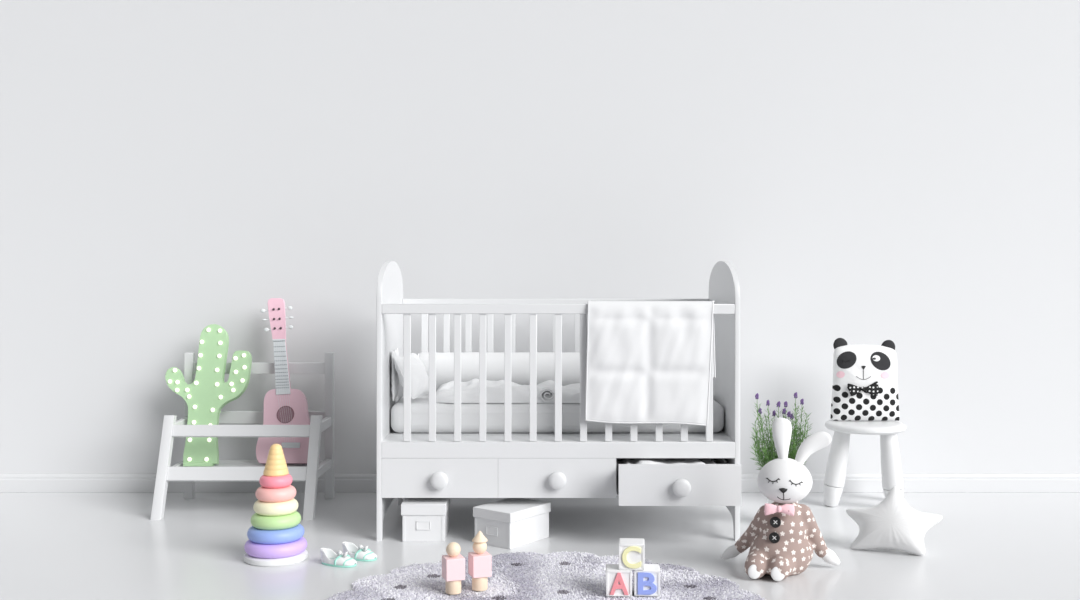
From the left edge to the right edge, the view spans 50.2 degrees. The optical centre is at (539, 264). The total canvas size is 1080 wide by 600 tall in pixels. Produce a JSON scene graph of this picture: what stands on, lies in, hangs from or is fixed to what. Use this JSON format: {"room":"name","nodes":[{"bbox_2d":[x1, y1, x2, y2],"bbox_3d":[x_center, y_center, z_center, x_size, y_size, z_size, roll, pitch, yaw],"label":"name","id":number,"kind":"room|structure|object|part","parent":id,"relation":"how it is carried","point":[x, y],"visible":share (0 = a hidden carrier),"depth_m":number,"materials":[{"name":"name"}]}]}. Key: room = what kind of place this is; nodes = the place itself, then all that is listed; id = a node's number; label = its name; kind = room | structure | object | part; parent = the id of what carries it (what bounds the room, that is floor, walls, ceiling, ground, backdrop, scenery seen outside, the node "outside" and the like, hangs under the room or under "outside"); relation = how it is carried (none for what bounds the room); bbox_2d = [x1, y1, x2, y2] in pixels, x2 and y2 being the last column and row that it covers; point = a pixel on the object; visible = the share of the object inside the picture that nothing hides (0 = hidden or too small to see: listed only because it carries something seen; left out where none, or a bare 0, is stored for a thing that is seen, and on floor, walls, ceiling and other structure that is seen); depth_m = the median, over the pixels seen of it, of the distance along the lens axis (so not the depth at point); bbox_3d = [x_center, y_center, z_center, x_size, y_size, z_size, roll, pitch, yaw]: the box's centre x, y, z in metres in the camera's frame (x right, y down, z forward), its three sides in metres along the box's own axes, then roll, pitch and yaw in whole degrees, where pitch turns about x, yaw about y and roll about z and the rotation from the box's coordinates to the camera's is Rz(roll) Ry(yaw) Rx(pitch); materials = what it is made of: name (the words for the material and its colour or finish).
{"room":"children's room","nodes":[
{"label":"children's room","id":0,"kind":"room"},
{"bbox_2d":[0,0,1079,473],"bbox_3d":[0.000,-0.730,4.935,12.000,3.400,0.001,0,0,0],"label":"wall","id":1,"kind":"structure","parent":0,"point":[906,173],"depth_m":4.93,"materials":[{"name":"paint"}]},
{"bbox_2d":[0,474,1079,491],"bbox_3d":[0.000,0.931,4.926,11.800,0.076,0.018,0,0,0],"label":"baseboard","id":2,"kind":"structure","parent":1,"relation":"attached to","point":[8,482],"depth_m":4.92,"materials":[{"name":"paint"}]},
{"bbox_2d":[0,492,1079,599],"bbox_3d":[0.000,0.970,1.717,12.000,0.001,6.435,0,0,0],"label":"floor","id":3,"kind":"structure","parent":0,"point":[54,545],"depth_m":4.03,"materials":[{"name":"paint"}]},
{"bbox_2d":[151,352,333,519],"bbox_3d":[-1.169,0.667,4.595,0.624,0.606,0.427,0,0,0],"label":"wooden rack","id":4,"kind":"object","parent":3,"relation":"on","point":[226,470],"visible":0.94,"depth_m":4.52,"materials":[{"name":"white paint"}]},
{"bbox_3d":[-1.462,0.781,4.480,0.039,0.378,0.198,0,0,0],"label":"leg","id":5,"kind":"part","parent":4,"relation":"part of","materials":[{"name":"white paint"}]},
{"bbox_3d":[-1.457,0.667,4.792,0.036,0.606,0.032,0,0,0],"label":"leg","id":6,"kind":"part","parent":4,"relation":"part of","materials":[{"name":"white paint"}]},
{"bbox_2d":[165,324,251,465],"bbox_3d":[-1.365,0.527,4.718,0.343,0.562,0.200,0,0,0],"label":"decoration","id":7,"kind":"object","parent":4,"relation":"on","point":[205,398],"visible":0.99,"depth_m":4.71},
{"bbox_2d":[256,298,319,463],"bbox_3d":[-1.031,0.473,4.731,0.272,0.669,0.204,0,0,0],"label":"guitar","id":8,"kind":"object","parent":4,"relation":"on","point":[283,405],"visible":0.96,"depth_m":4.70,"materials":[{"name":"pink wood"}]},
{"bbox_3d":[-0.883,0.781,4.480,0.039,0.378,0.198,0,0,0],"label":"leg","id":9,"kind":"part","parent":4,"relation":"part of","materials":[{"name":"white paint"}]},
{"bbox_3d":[-0.875,0.667,4.792,0.036,0.606,0.032,0,0,0],"label":"leg","id":10,"kind":"part","parent":4,"relation":"part of","materials":[{"name":"white paint"}]},
{"bbox_2d":[244,444,307,566],"bbox_3d":[-0.871,0.780,3.804,0.207,0.380,0.207,0,0,0],"label":"stacking toy","id":11,"kind":"object","parent":3,"relation":"on","point":[275,535],"visible":1,"depth_m":3.75,"materials":[{"name":"multicoloured plastic"}]},
{"bbox_2d":[320,548,356,567],"bbox_3d":[-0.655,0.946,3.735,0.132,0.046,0.069,0,0,23],"label":"shoe","id":12,"kind":"object","parent":3,"relation":"on","point":[329,557],"visible":1,"depth_m":3.72,"materials":[{"name":"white fabric"}]},
{"bbox_2d":[342,542,376,560],"bbox_3d":[-0.599,0.946,3.815,0.132,0.046,0.069,0,0,28],"label":"shoe","id":13,"kind":"object","parent":3,"relation":"on","point":[362,553],"visible":0.91,"depth_m":3.79,"materials":[{"name":"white fabric"}]},
{"bbox_2d":[401,498,449,541],"bbox_3d":[-0.408,0.903,4.138,0.157,0.133,0.209,0,0,0],"label":"storage box","id":14,"kind":"object","parent":3,"relation":"on","point":[423,519],"visible":0.97,"depth_m":4.04,"materials":[{"name":"white cardboard"}]},
{"bbox_3d":[-0.408,0.857,4.138,0.157,0.039,0.209,0,0,0],"label":"lid","id":15,"kind":"part","parent":14,"relation":"part of","materials":[{"name":"white cardboard"}]},
{"bbox_2d":[473,498,550,548],"bbox_3d":[-0.098,0.908,4.068,0.169,0.124,0.231,0,0,37],"label":"storage box","id":16,"kind":"object","parent":3,"relation":"on","point":[509,523],"visible":0.92,"depth_m":4.00,"materials":[{"name":"white cardboard"}]},
{"bbox_3d":[-0.098,0.863,4.068,0.169,0.034,0.231,0,0,37],"label":"lid","id":17,"kind":"part","parent":16,"relation":"part of","materials":[{"name":"white cardboard"}]},
{"bbox_2d":[326,551,764,599],"bbox_3d":[0.015,0.965,3.231,1.267,0.010,1.272,0,0,-36],"label":"round rug","id":18,"kind":"object","parent":3,"relation":"on","point":[562,575],"visible":0.71,"depth_m":3.48,"materials":[{"name":"grey carpet"}]},
{"bbox_2d":[442,542,464,594],"bbox_3d":[-0.254,0.885,3.375,0.057,0.147,0.057,0,0,-19],"label":"doll","id":19,"kind":"object","parent":18,"relation":"on","point":[453,564],"visible":1,"depth_m":3.35,"materials":[{"name":"pink wood"}]},
{"bbox_2d":[468,531,491,590],"bbox_3d":[-0.178,0.872,3.410,0.057,0.172,0.057,0,0,-19],"label":"doll","id":20,"kind":"object","parent":18,"relation":"on","point":[480,560],"visible":1,"depth_m":3.39,"materials":[{"name":"pink wood"}]},
{"bbox_2d":[606,564,631,596],"bbox_3d":[0.230,0.921,3.370,0.075,0.075,0.080,0,0,2],"label":"block","id":21,"kind":"object","parent":18,"relation":"on","point":[618,582],"visible":0.96,"depth_m":3.33,"materials":[{"name":"white wood"}]},
{"bbox_2d":[619,538,644,569],"bbox_3d":[0.268,0.846,3.373,0.075,0.075,0.080,0,0,5],"label":"block","id":22,"kind":"object","parent":21,"relation":"on","point":[631,550],"visible":1,"depth_m":3.34,"materials":[{"name":"white wood"}]},
{"bbox_2d":[634,564,659,595],"bbox_3d":[0.313,0.921,3.372,0.075,0.075,0.080,0,0,4],"label":"block","id":23,"kind":"object","parent":18,"relation":"on","point":[647,581],"visible":0.98,"depth_m":3.33,"materials":[{"name":"white wood"}]},
{"bbox_2d":[376,261,740,540],"bbox_3d":[0.064,0.477,4.286,1.278,0.985,0.802,0,0,0],"label":"crib","id":24,"kind":"object","parent":3,"relation":"on","point":[432,464],"visible":0.84,"depth_m":4.05,"materials":[{"name":"white paint"}]},
{"bbox_3d":[-0.566,0.477,4.369,0.018,0.985,0.637,0,0,0],"label":"panel","id":25,"kind":"part","parent":24,"relation":"part of","materials":[{"name":"white paint"}]},
{"bbox_3d":[-0.352,0.753,4.035,0.062,0.062,0.032,0,0,0],"label":"knob","id":26,"kind":"part","parent":24,"relation":"part of","materials":[{"name":"white paint"}]},
{"bbox_3d":[-0.352,0.749,4.311,0.408,0.139,0.520,0,0,0],"label":"drawer","id":27,"kind":"part","parent":24,"relation":"part of","materials":[{"name":"white paint"}]},
{"bbox_3d":[0.064,0.154,4.675,1.242,0.035,0.025,0,0,0],"label":"rail","id":28,"kind":"part","parent":24,"relation":"part of","materials":[{"name":"white paint"}]},
{"bbox_3d":[0.060,0.749,4.311,0.414,0.139,0.520,0,0,0],"label":"drawer","id":29,"kind":"part","parent":24,"relation":"part of","materials":[{"name":"white paint"}]},
{"bbox_2d":[391,395,723,432],"bbox_3d":[0.064,0.566,4.444,1.234,0.112,0.421,0,0,0],"label":"mattress","id":30,"kind":"object","parent":24,"relation":"on","point":[520,412],"visible":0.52,"depth_m":4.24,"materials":[{"name":"white fabric"}]},
{"bbox_2d":[391,348,399,400],"bbox_3d":[-0.543,0.410,4.335,0.029,0.187,0.169,0,0,0],"label":"cushion","id":31,"kind":"object","parent":30,"relation":"on","point":[395,387],"visible":0.79,"depth_m":4.27,"materials":[{"name":"white fabric"}]},
{"bbox_2d":[394,353,428,398],"bbox_3d":[-0.472,0.412,4.302,0.105,0.156,0.188,0,0,18],"label":"cushion","id":32,"kind":"object","parent":30,"relation":"on","point":[419,377],"visible":0.73,"depth_m":4.25,"materials":[{"name":"white fabric"}]},
{"bbox_2d":[436,352,453,390],"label":"bolster pillow","id":33,"kind":"object","parent":30,"relation":"on","point":[444,361],"depth_m":4.48,"materials":[{"name":"white fabric"}]},
{"bbox_2d":[436,378,579,402],"bbox_3d":[-0.022,0.471,4.350,0.765,0.075,0.204,0,0,0],"label":"duvet","id":34,"kind":"object","parent":30,"relation":"on","point":[494,390],"visible":0.56,"depth_m":4.27,"materials":[{"name":"white fabric"}]},
{"bbox_2d":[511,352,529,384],"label":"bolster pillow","id":35,"kind":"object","parent":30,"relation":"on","point":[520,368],"depth_m":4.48,"materials":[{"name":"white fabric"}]},
{"bbox_3d":[0.061,0.753,4.035,0.062,0.062,0.032,0,0,0],"label":"knob","id":36,"kind":"part","parent":24,"relation":"part of","materials":[{"name":"white paint"}]},
{"bbox_3d":[0.064,0.154,4.062,1.242,0.035,0.025,0,0,0],"label":"rail","id":37,"kind":"part","parent":24,"relation":"part of","materials":[{"name":"white paint"}]},
{"bbox_2d":[585,301,715,425],"bbox_3d":[0.390,0.344,4.055,0.466,0.437,0.069,0,0,0],"label":"blanket","id":38,"kind":"object","parent":24,"relation":"on","point":[648,362],"visible":1,"depth_m":4.03,"materials":[{"name":"white fabric"}]},
{"bbox_2d":[619,458,715,463],"bbox_3d":[0.470,0.742,4.157,0.370,0.122,0.405,0,0,0],"label":"folded cloth","id":39,"kind":"object","parent":24,"relation":"in","point":[622,460],"visible":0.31,"depth_m":4.12,"materials":[{"name":"white fabric"}]},
{"bbox_3d":[0.476,0.749,4.177,0.416,0.139,0.520,0,0,0],"label":"drawer","id":40,"kind":"part","parent":24,"relation":"part of","materials":[{"name":"white paint"}]},
{"bbox_3d":[0.479,0.753,3.901,0.062,0.062,0.032,0,0,0],"label":"knob","id":41,"kind":"part","parent":24,"relation":"part of","materials":[{"name":"white paint"}]},
{"bbox_3d":[0.694,0.477,4.369,0.018,0.985,0.637,0,0,0],"label":"panel","id":42,"kind":"part","parent":24,"relation":"part of","materials":[{"name":"white paint"}]},
{"bbox_2d":[721,418,839,580],"bbox_3d":[0.757,0.725,3.622,0.376,0.489,0.226,0,0,11],"label":"doll","id":43,"kind":"object","parent":3,"relation":"on","point":[782,537],"visible":1,"depth_m":3.59},
{"bbox_2d":[750,392,810,503],"bbox_3d":[0.893,0.722,4.303,0.252,0.494,0.162,0,0,0],"label":"lavender","id":44,"kind":"object","parent":3,"relation":"on","point":[768,455],"visible":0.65,"depth_m":4.29,"materials":[{"name":"plant"}]},
{"bbox_3d":[0.809,0.723,4.272,0.067,0.135,0.101,0,0,25],"label":"stem","id":45,"kind":"part","parent":44,"relation":"part of","materials":[{"name":"green plant"}]},
{"bbox_3d":[0.819,0.690,4.286,0.095,0.186,0.094,0,0,0],"label":"stem","id":46,"kind":"part","parent":44,"relation":"part of","materials":[{"name":"green plant"}]},
{"bbox_3d":[0.830,0.678,4.317,0.084,0.210,0.068,0,0,0],"label":"stem","id":47,"kind":"part","parent":44,"relation":"part of","materials":[{"name":"green plant"}]},
{"bbox_3d":[0.822,0.723,4.279,0.080,0.122,0.051,0,0,-23],"label":"stem","id":48,"kind":"part","parent":44,"relation":"part of","materials":[{"name":"green plant"}]},
{"bbox_3d":[0.828,0.635,4.275,0.087,0.295,0.068,0,0,0],"label":"stem","id":49,"kind":"part","parent":44,"relation":"part of","materials":[{"name":"green plant"}]},
{"bbox_3d":[0.847,0.668,4.334,0.064,0.229,0.088,0,0,-37],"label":"stem","id":50,"kind":"part","parent":44,"relation":"part of","materials":[{"name":"green plant"}]},
{"bbox_3d":[0.842,0.672,4.271,0.083,0.220,0.064,0,0,0],"label":"stem","id":51,"kind":"part","parent":44,"relation":"part of","materials":[{"name":"green plant"}]},
{"bbox_3d":[0.845,0.722,4.277,0.067,0.122,0.112,0,0,0],"label":"stem","id":52,"kind":"part","parent":44,"relation":"part of","materials":[{"name":"green plant"}]},
{"bbox_3d":[0.854,0.694,4.283,0.078,0.178,0.077,0,0,0],"label":"stem","id":53,"kind":"part","parent":44,"relation":"part of","materials":[{"name":"green plant"}]},
{"bbox_3d":[0.863,0.669,4.299,0.077,0.227,0.102,0,0,0],"label":"stem","id":54,"kind":"part","parent":44,"relation":"part of","materials":[{"name":"green plant"}]},
{"bbox_3d":[0.867,0.650,4.299,0.078,0.264,0.066,0,0,0],"label":"stem","id":55,"kind":"part","parent":44,"relation":"part of","materials":[{"name":"green plant"}]},
{"bbox_3d":[0.868,0.686,4.273,0.069,0.194,0.063,0,0,0],"label":"stem","id":56,"kind":"part","parent":44,"relation":"part of","materials":[{"name":"green plant"}]},
{"bbox_3d":[0.922,0.690,4.263,0.061,0.184,0.053,0,0,0],"label":"stem","id":57,"kind":"part","parent":44,"relation":"part of","materials":[{"name":"green plant"}]},
{"bbox_3d":[0.941,0.635,4.286,0.073,0.294,0.064,0,0,0],"label":"stem","id":58,"kind":"part","parent":44,"relation":"part of","materials":[{"name":"green plant"}]},
{"bbox_3d":[0.934,0.650,4.279,0.071,0.264,0.081,0,0,0],"label":"stem","id":59,"kind":"part","parent":44,"relation":"part of","materials":[{"name":"green plant"}]},
{"bbox_3d":[0.963,0.649,4.306,0.089,0.268,0.068,0,0,0],"label":"stem","id":60,"kind":"part","parent":44,"relation":"part of","materials":[{"name":"green plant"}]},
{"bbox_3d":[0.971,0.660,4.287,0.074,0.246,0.102,0,0,0],"label":"stem","id":61,"kind":"part","parent":44,"relation":"part of","materials":[{"name":"green plant"}]},
{"bbox_2d":[824,420,905,506],"bbox_3d":[1.315,0.800,4.630,0.345,0.338,0.315,0,0,0],"label":"round stool","id":62,"kind":"object","parent":3,"relation":"on","point":[891,469],"visible":0.84,"depth_m":4.57,"materials":[{"name":"white paint"}]},
{"bbox_3d":[1.196,0.774,4.640,0.105,0.236,0.082,0,0,0],"label":"leg","id":63,"kind":"part","parent":62,"relation":"part of","materials":[{"name":"white paint"}]},
{"bbox_2d":[830,338,899,420],"bbox_3d":[1.312,0.462,4.649,0.279,0.334,0.118,0,0,0],"label":"cushion","id":64,"kind":"object","parent":62,"relation":"on","point":[865,385],"visible":1,"depth_m":4.62,"materials":[{"name":"white fabric"}]},
{"bbox_3d":[1.306,0.646,4.630,0.315,0.031,0.315,0,0,0],"label":"seat","id":65,"kind":"part","parent":62,"relation":"part of","materials":[{"name":"white paint"}]},
{"bbox_3d":[1.396,0.773,4.571,0.088,0.230,0.082,0,0,0],"label":"leg","id":66,"kind":"part","parent":62,"relation":"part of","materials":[{"name":"white paint"}]},
{"bbox_2d":[846,486,942,555],"bbox_3d":[1.198,0.865,3.915,0.317,0.208,0.143,0,0,27],"label":"cushion","id":67,"kind":"object","parent":3,"relation":"on","point":[893,524],"visible":1,"depth_m":3.87,"materials":[{"name":"white fabric"}]}
]}

